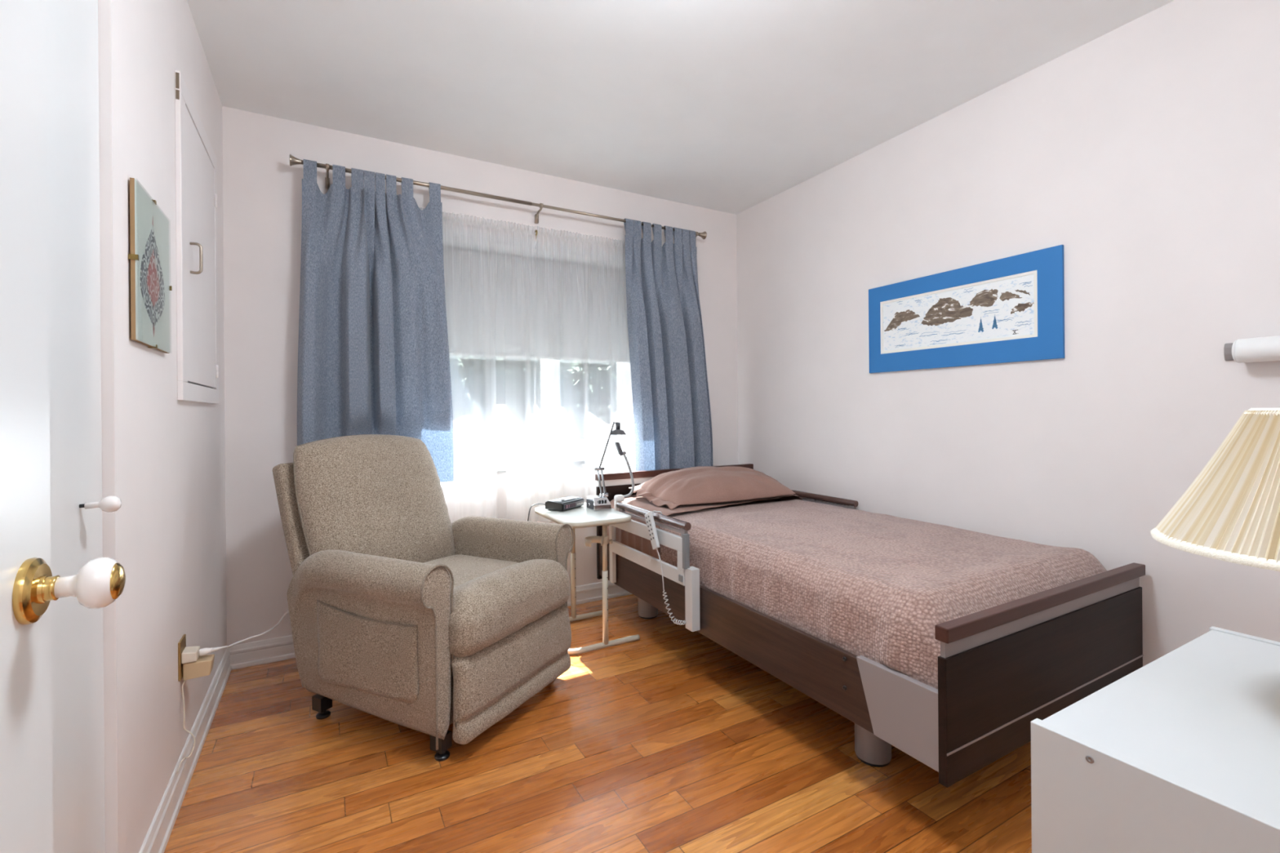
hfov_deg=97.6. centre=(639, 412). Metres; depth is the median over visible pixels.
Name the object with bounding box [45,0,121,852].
door
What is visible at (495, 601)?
seat cushion
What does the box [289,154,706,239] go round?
curtain rod
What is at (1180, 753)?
dresser
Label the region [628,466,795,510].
pillow
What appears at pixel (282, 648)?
baseboard
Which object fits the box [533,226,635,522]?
sheer curtain
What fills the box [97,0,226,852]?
wall
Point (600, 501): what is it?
switch
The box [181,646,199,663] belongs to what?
plug adapter
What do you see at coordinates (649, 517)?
handset
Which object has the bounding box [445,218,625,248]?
rod
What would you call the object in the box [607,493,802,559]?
sheet
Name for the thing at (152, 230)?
print
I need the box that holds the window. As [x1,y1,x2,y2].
[462,359,629,466]
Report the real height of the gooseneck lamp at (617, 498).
0.367 m
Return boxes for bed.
[595,463,1145,787]
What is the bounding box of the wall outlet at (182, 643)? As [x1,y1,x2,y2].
[177,634,186,681]
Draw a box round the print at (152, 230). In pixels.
[140,218,164,336]
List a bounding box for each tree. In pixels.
[462,355,563,420]
[574,360,608,429]
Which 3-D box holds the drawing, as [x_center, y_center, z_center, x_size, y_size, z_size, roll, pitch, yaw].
[1.392,-0.421,2.498,0.013,0.429,0.866,0,0,-29]
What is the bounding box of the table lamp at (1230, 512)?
[1150,408,1279,571]
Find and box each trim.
[442,227,622,258]
[442,233,622,270]
[462,458,626,475]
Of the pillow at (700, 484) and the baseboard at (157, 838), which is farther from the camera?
the pillow at (700, 484)
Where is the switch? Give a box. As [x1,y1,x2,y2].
[598,499,606,503]
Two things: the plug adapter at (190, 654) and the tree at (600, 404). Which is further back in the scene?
the tree at (600, 404)
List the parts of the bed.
upright post, headboard, rail, leg, cap rail, upright post, guide post, panel, leg, corner plate, cap rail, footboard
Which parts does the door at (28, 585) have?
knob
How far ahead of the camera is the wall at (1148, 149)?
2.10 m
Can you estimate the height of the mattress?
0.280 m
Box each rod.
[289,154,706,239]
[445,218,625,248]
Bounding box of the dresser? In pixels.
[1031,626,1279,852]
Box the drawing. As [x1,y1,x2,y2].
[868,244,1064,373]
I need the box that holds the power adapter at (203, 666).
[177,654,214,772]
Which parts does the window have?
sash, sash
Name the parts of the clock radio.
power cord, panel, panel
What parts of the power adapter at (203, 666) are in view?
cord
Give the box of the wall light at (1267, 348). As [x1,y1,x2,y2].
[1223,335,1279,363]
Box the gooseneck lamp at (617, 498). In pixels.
[613,441,634,511]
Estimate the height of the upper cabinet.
0.970 m
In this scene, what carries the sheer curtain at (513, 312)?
hanging from the rod at (468, 223)
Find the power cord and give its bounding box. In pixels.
[199,611,288,656]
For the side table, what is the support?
on the floor
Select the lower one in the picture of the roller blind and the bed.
the bed
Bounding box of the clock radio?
[527,496,584,520]
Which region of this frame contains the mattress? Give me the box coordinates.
[699,499,776,510]
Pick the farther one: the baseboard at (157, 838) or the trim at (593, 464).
the trim at (593, 464)
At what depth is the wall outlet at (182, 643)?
1.63 m
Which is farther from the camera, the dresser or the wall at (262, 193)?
the wall at (262, 193)
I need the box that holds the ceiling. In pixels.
[186,0,1173,214]
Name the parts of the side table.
post, post, post, post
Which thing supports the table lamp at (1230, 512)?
on the dresser
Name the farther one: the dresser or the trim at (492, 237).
the trim at (492, 237)
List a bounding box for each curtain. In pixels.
[297,159,453,482]
[418,207,537,522]
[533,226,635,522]
[623,217,712,471]
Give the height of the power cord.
0.140 m
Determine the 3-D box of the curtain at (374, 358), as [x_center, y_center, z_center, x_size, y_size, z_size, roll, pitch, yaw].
[-1.211,-0.394,2.610,0.670,1.478,0.098,0,0,-29]
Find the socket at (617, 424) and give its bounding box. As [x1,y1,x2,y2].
[615,422,620,429]
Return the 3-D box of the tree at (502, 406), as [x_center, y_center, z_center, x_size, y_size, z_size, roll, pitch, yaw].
[-2.475,-0.307,10.681,2.034,3.855,2.050,0,0,-29]
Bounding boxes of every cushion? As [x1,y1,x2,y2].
[293,434,454,563]
[423,554,569,657]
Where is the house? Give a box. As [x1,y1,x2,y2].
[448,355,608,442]
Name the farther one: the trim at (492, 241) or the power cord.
the trim at (492, 241)
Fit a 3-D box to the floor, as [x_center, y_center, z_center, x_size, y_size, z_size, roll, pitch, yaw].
[0.128,1.134,1.870,3.096,0.080,3.443,0,0,-29]
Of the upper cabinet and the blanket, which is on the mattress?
the blanket
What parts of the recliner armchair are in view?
arm, seat, arm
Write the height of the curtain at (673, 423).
1.578 m
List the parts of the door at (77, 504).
knob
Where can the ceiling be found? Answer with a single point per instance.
(729, 106)
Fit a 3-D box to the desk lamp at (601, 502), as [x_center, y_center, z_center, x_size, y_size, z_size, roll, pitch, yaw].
[-0.164,0.261,2.815,0.208,0.436,0.103,0,0,-29]
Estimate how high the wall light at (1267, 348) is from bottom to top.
0.072 m
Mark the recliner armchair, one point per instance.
(401, 613)
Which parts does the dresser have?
panel, panel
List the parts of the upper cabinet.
handle, panel, door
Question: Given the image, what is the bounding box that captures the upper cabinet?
[174,70,218,404]
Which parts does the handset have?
cord, coiled cord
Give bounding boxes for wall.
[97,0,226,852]
[222,106,737,645]
[736,0,1279,666]
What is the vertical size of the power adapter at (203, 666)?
0.268 m
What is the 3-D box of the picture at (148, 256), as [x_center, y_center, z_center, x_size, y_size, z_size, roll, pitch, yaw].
[-1.203,-0.342,1.381,0.017,0.364,0.316,0,0,-29]
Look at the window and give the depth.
3.48 m
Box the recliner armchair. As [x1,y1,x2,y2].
[272,434,573,761]
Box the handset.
[644,511,686,625]
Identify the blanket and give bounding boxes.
[658,499,1106,689]
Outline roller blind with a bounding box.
[442,235,626,362]
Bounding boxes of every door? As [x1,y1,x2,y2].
[0,0,125,852]
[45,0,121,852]
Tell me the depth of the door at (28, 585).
0.51 m
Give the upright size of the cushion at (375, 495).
0.616 m
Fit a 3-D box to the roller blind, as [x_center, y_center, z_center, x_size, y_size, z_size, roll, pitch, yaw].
[-0.661,-0.619,3.206,1.468,0.600,0.222,0,0,-29]
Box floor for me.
[164,594,1031,852]
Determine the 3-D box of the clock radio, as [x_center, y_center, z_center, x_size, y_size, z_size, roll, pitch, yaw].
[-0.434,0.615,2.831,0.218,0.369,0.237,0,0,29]
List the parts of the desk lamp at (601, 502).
plate, arm, arm, arm, lamp shade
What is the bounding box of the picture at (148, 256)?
[128,177,172,353]
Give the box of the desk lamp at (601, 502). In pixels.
[586,421,626,511]
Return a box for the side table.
[534,502,639,654]
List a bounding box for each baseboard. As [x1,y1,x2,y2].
[138,648,231,852]
[228,580,631,670]

